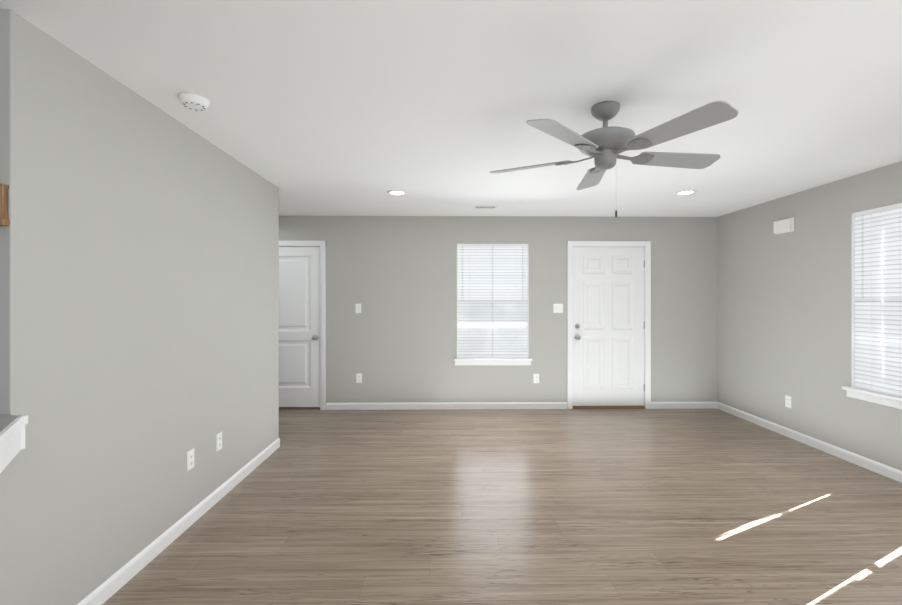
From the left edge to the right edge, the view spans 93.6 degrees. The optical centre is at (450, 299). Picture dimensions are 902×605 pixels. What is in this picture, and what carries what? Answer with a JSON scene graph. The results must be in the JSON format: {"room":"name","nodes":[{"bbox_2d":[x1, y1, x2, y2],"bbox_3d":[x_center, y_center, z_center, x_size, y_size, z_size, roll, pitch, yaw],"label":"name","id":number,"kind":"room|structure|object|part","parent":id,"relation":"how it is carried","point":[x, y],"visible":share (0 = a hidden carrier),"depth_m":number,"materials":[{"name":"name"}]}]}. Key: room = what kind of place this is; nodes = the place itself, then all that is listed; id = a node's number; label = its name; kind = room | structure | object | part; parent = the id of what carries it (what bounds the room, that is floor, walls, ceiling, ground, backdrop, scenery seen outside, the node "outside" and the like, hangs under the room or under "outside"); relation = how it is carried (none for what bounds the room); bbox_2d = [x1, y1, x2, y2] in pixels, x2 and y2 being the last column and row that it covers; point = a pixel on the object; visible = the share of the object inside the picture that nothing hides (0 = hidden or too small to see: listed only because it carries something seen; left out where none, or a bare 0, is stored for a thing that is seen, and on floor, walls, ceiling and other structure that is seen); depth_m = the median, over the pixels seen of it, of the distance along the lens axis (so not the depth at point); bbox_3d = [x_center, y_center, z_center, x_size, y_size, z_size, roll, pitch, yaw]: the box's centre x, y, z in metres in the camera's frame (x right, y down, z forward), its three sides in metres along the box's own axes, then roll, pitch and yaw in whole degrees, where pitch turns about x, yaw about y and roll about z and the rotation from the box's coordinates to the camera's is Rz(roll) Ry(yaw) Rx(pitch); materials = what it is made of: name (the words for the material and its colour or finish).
{"room":"empty living room","nodes":[
{"label":"empty living room","id":0,"kind":"room"},
{"bbox_2d":[0,9,9,413],"bbox_3d":[-1.657,-0.317,1.532,0.120,1.466,0.002,0,0,-1],"label":"wall","id":1,"kind":"structure","parent":0,"point":[4,230],"depth_m":1.53,"materials":[{"name":"paint"}]},
{"bbox_2d":[0,184,9,225],"bbox_3d":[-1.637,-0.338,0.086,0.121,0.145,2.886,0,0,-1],"label":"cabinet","id":2,"kind":"object","parent":1,"relation":"attached to","point":[4,221],"visible":1,"depth_m":1.51,"materials":[{"name":"brown wood"}]},
{"bbox_2d":[0,9,278,604],"bbox_3d":[-1.654,0.170,1.308,0.120,2.440,5.370,0,0,-1],"label":"wall","id":3,"kind":"structure","parent":0,"point":[144,296],"depth_m":2.03,"materials":[{"name":"grey paint"}]},
{"bbox_2d":[0,415,21,432],"bbox_3d":[-1.399,0.418,0.086,0.696,0.003,2.875,0,0,-1],"label":"sill","id":4,"kind":"structure","parent":3,"relation":"attached to","point":[6,421],"depth_m":1.45,"materials":[{"name":"white wood"}]},
{"bbox_2d":[0,415,27,472],"bbox_3d":[-1.399,0.479,0.086,0.720,0.120,2.899,0,0,-1],"label":"sill","id":5,"kind":"structure","parent":3,"relation":"on","point":[12,439],"depth_m":1.41,"materials":[{"name":"white wood"}]},
{"bbox_2d":[77,438,279,604],"bbox_3d":[-1.587,1.347,1.309,0.014,0.085,5.370,0,0,-1],"label":"baseboard","id":6,"kind":"structure","parent":3,"relation":"attached to","point":[107,589],"depth_m":2.38,"materials":[{"name":"white wood"}]},
{"bbox_2d":[187,448,193,470],"bbox_3d":[-1.606,0.990,2.614,0.007,0.117,0.072,0,0,-1],"label":"electrical outlet","id":7,"kind":"object","parent":3,"relation":"attached to","point":[190,459],"visible":1,"depth_m":2.61,"materials":[{"name":"white plastic"}]},
{"bbox_2d":[216,432,221,451],"bbox_3d":[-1.610,0.990,2.944,0.007,0.117,0.072,0,0,-1],"label":"electrical outlet","id":8,"kind":"object","parent":3,"relation":"attached to","point":[218,441],"visible":1,"depth_m":2.94,"materials":[{"name":"white plastic"}]},
{"bbox_2d":[0,0,901,216],"bbox_3d":[-0.517,-1.080,1.992,8.150,0.060,6.950,0,0,-1],"label":"ceiling","id":9,"kind":"structure","parent":0,"point":[344,107],"depth_m":2.11,"materials":[{"name":"white paint"}]},
{"bbox_2d":[178,92,209,110],"bbox_3d":[-1.345,-1.029,2.217,0.140,0.042,0.140,0,0,-1],"label":"smoke detector","id":10,"kind":"object","parent":9,"relation":"attached to","point":[194,101],"visible":1,"depth_m":2.18,"materials":[{"name":"plastic"}]},
{"bbox_2d":[387,190,406,194],"bbox_3d":[-0.529,-1.045,4.158,0.190,0.009,0.190,0,0,-1],"label":"recessed light","id":11,"kind":"object","parent":9,"relation":"in","point":[396,192],"visible":1,"depth_m":4.14,"materials":[{"name":"white plastic"}]},
{"bbox_2d":[474,206,497,208],"bbox_3d":[0.393,-1.046,4.819,0.260,0.006,0.140,0,0,-1],"label":"ceiling vent","id":12,"kind":"object","parent":9,"relation":"in","point":[485,207],"visible":1,"depth_m":4.83,"materials":[{"name":"metal"}]},
{"bbox_2d":[490,101,737,217],"bbox_3d":[0.872,-0.746,2.337,1.270,0.608,1.276,0,0,-1],"label":"ceiling fan","id":13,"kind":"object","parent":9,"relation":"hanging from","point":[604,146],"visible":1,"depth_m":2.19,"materials":[{"name":"grey metal"}]},
{"bbox_3d":[0.856,-0.777,2.323,0.522,0.033,0.524,0,0,-1],"label":"arm","id":14,"kind":"part","parent":13,"relation":"part of"},
{"bbox_2d":[675,190,696,194],"bbox_3d":[2.301,-1.045,4.152,0.190,0.009,0.190,0,0,-1],"label":"recessed light","id":15,"kind":"object","parent":9,"relation":"in","point":[685,192],"visible":1,"depth_m":4.14,"materials":[{"name":"white plastic"}]},
{"bbox_2d":[279,216,716,402],"bbox_3d":[-0.559,0.170,5.407,8.150,2.440,0.120,0,0,-1],"label":"wall","id":16,"kind":"structure","parent":0,"point":[395,339],"depth_m":5.36,"materials":[{"name":"grey paint"}]},
{"bbox_2d":[279,247,319,406],"bbox_3d":[-2.032,0.350,5.332,0.763,2.030,0.106,0,0,-1],"label":"door","id":17,"kind":"structure","parent":16,"relation":"in","point":[299,326],"depth_m":5.35,"materials":[{"name":"white wood"}]},
{"bbox_3d":[-2.032,0.285,5.357,0.513,1.670,0.015,0,0,-1],"label":"panel","id":18,"kind":"part","parent":17,"relation":"part of","materials":[{"name":"white wood"}]},
{"bbox_2d":[279,407,319,409],"bbox_3d":[-2.033,1.383,5.375,0.767,0.014,0.100,0,0,-1],"label":"left door sill","id":19,"kind":"structure","parent":16,"relation":"attached to","point":[299,408],"depth_m":5.34,"materials":[{"name":"brown wood"}]},
{"bbox_2d":[279,241,325,409],"bbox_3d":[-2.033,0.327,5.380,0.905,2.126,0.139,0,0,-1],"label":"door frame","id":20,"kind":"structure","parent":16,"relation":"attached to","point":[321,245],"depth_m":5.32,"materials":[{"name":"white wood"}]},
{"bbox_2d":[355,304,360,312],"bbox_3d":[-1.168,0.115,5.333,0.072,0.117,0.012,0,0,-1],"label":"light switch","id":21,"kind":"object","parent":16,"relation":"attached to","point":[357,308],"visible":1,"depth_m":5.33,"materials":[{"name":"white plastic"}]},
{"bbox_2d":[356,373,361,382],"bbox_3d":[-1.158,0.995,5.336,0.072,0.117,0.007,0,0,-1],"label":"electrical outlet","id":22,"kind":"object","parent":16,"relation":"attached to","point":[358,377],"visible":1,"depth_m":5.33,"materials":[{"name":"white plastic"}]},
{"bbox_2d":[326,402,566,409],"bbox_3d":[-0.052,1.348,5.346,3.047,0.085,0.014,0,0,-1],"label":"baseboard","id":23,"kind":"structure","parent":16,"relation":"attached to","point":[446,405],"depth_m":5.34,"materials":[{"name":"white wood"}]},
{"bbox_2d":[457,244,528,358],"bbox_3d":[0.528,0.025,5.420,0.911,1.456,0.118,0,0,-1],"label":"window","id":24,"kind":"structure","parent":16,"relation":"in","point":[499,318],"depth_m":5.38,"materials":[{"name":"plastic"}]},
{"bbox_3d":[0.529,0.023,5.381,0.903,1.449,0.040,0,0,-1],"label":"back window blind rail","id":25,"kind":"part","parent":24,"relation":"part of","materials":[{"name":"white plastic"}]},
{"bbox_2d":[454,358,531,364],"bbox_3d":[0.529,0.794,5.359,0.985,0.086,0.092,0,0,-1],"label":"window sill","id":26,"kind":"structure","parent":16,"relation":"attached to","point":[492,361],"depth_m":5.34,"materials":[{"name":"white wood"}]},
{"bbox_2d":[533,374,538,382],"bbox_3d":[1.081,1.005,5.363,0.072,0.117,0.007,0,0,-1],"label":"electrical outlet","id":27,"kind":"object","parent":16,"relation":"attached to","point":[535,378],"visible":1,"depth_m":5.36,"materials":[{"name":"white plastic"}]},
{"bbox_2d":[553,304,562,312],"bbox_3d":[1.358,0.115,5.365,0.118,0.117,0.012,0,0,-1],"label":"light switch","id":28,"kind":"object","parent":16,"relation":"attached to","point":[557,308],"visible":1,"depth_m":5.37,"materials":[{"name":"white plastic"}]},
{"bbox_2d":[573,247,643,405],"bbox_3d":[2.005,0.347,5.385,0.918,2.023,0.112,0,0,-1],"label":"door","id":29,"kind":"structure","parent":16,"relation":"in","point":[608,326],"depth_m":5.40,"materials":[{"name":"white wood"}]},
{"bbox_3d":[1.609,0.416,5.358,0.064,0.202,0.070,0,0,-1],"label":"knob","id":30,"kind":"part","parent":29,"relation":"part of","materials":[{"name":"silver metal"}]},
{"bbox_3d":[2.005,0.293,5.407,0.648,1.725,0.015,0,0,-1],"label":"panel","id":31,"kind":"part","parent":29,"relation":"part of","materials":[{"name":"white wood"}]},
{"bbox_2d":[573,406,644,408],"bbox_3d":[2.005,1.375,5.432,0.922,0.030,0.130,0,0,-1],"label":"right door sill","id":32,"kind":"structure","parent":16,"relation":"attached to","point":[608,407],"depth_m":5.37,"materials":[{"name":"brown wood"}]},
{"bbox_2d":[567,241,650,408],"bbox_3d":[2.005,0.327,5.429,1.060,2.126,0.139,0,0,-1],"label":"door frame","id":33,"kind":"structure","parent":16,"relation":"attached to","point":[646,245],"depth_m":5.37,"materials":[{"name":"white wood"}]},
{"bbox_2d":[651,402,716,408],"bbox_3d":[2.968,1.348,5.383,0.857,0.085,0.014,0,0,-1],"label":"baseboard","id":34,"kind":"structure","parent":16,"relation":"attached to","point":[683,405],"depth_m":5.38,"materials":[{"name":"white wood"}]},
{"bbox_2d":[102,409,901,604],"bbox_3d":[-0.517,1.420,1.992,8.150,0.060,6.950,0,0,-1],"label":"floor","id":35,"kind":"structure","parent":0,"point":[539,507],"depth_m":2.67,"materials":[{"name":"brown wood"}]},
{"bbox_2d":[717,161,901,470],"bbox_3d":[3.498,0.170,1.982,0.120,2.440,6.830,0,0,-1],"label":"wall","id":36,"kind":"structure","parent":0,"point":[783,314],"depth_m":4.12,"materials":[{"name":"grey paint"}]},
{"bbox_2d":[773,217,793,234],"bbox_3d":[3.388,-0.745,4.316,0.042,0.140,0.230,0,0,-1],"label":"door chime","id":37,"kind":"object","parent":36,"relation":"attached to","point":[783,226],"visible":1,"depth_m":4.29,"materials":[{"name":"white plastic"}]},
{"bbox_2d":[785,395,790,407],"bbox_3d":[3.406,1.035,4.276,0.007,0.117,0.072,0,0,-1],"label":"electrical outlet","id":38,"kind":"object","parent":36,"relation":"attached to","point":[788,401],"visible":1,"depth_m":4.27,"materials":[{"name":"white plastic"}]},
{"bbox_2d":[717,402,901,482],"bbox_3d":[3.430,1.347,2.041,0.014,0.085,6.710,0,0,-1],"label":"baseboard","id":39,"kind":"structure","parent":36,"relation":"attached to","point":[873,466],"depth_m":3.89,"materials":[{"name":"white wood"}]},
{"bbox_2d":[842,386,901,409],"bbox_3d":[3.422,0.794,3.161,0.092,0.086,0.980,0,0,-1],"label":"window sill","id":40,"kind":"structure","parent":36,"relation":"attached to","point":[888,400],"depth_m":3.40,"materials":[{"name":"white wood"}]},
{"bbox_2d":[851,203,901,396],"bbox_3d":[3.483,0.010,3.162,0.118,1.486,0.906,0,0,-1],"label":"window","id":41,"kind":"structure","parent":36,"relation":"in","point":[876,300],"depth_m":3.42,"materials":[{"name":"plastic"}]},
{"bbox_3d":[3.444,0.007,3.161,0.040,1.479,0.898,0,0,-1],"label":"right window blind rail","id":42,"kind":"part","parent":41,"relation":"part of","materials":[{"name":"white plastic"}]},
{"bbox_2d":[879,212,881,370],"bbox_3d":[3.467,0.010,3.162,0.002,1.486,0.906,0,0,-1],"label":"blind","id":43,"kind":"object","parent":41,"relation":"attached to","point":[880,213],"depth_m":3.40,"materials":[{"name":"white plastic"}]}
]}

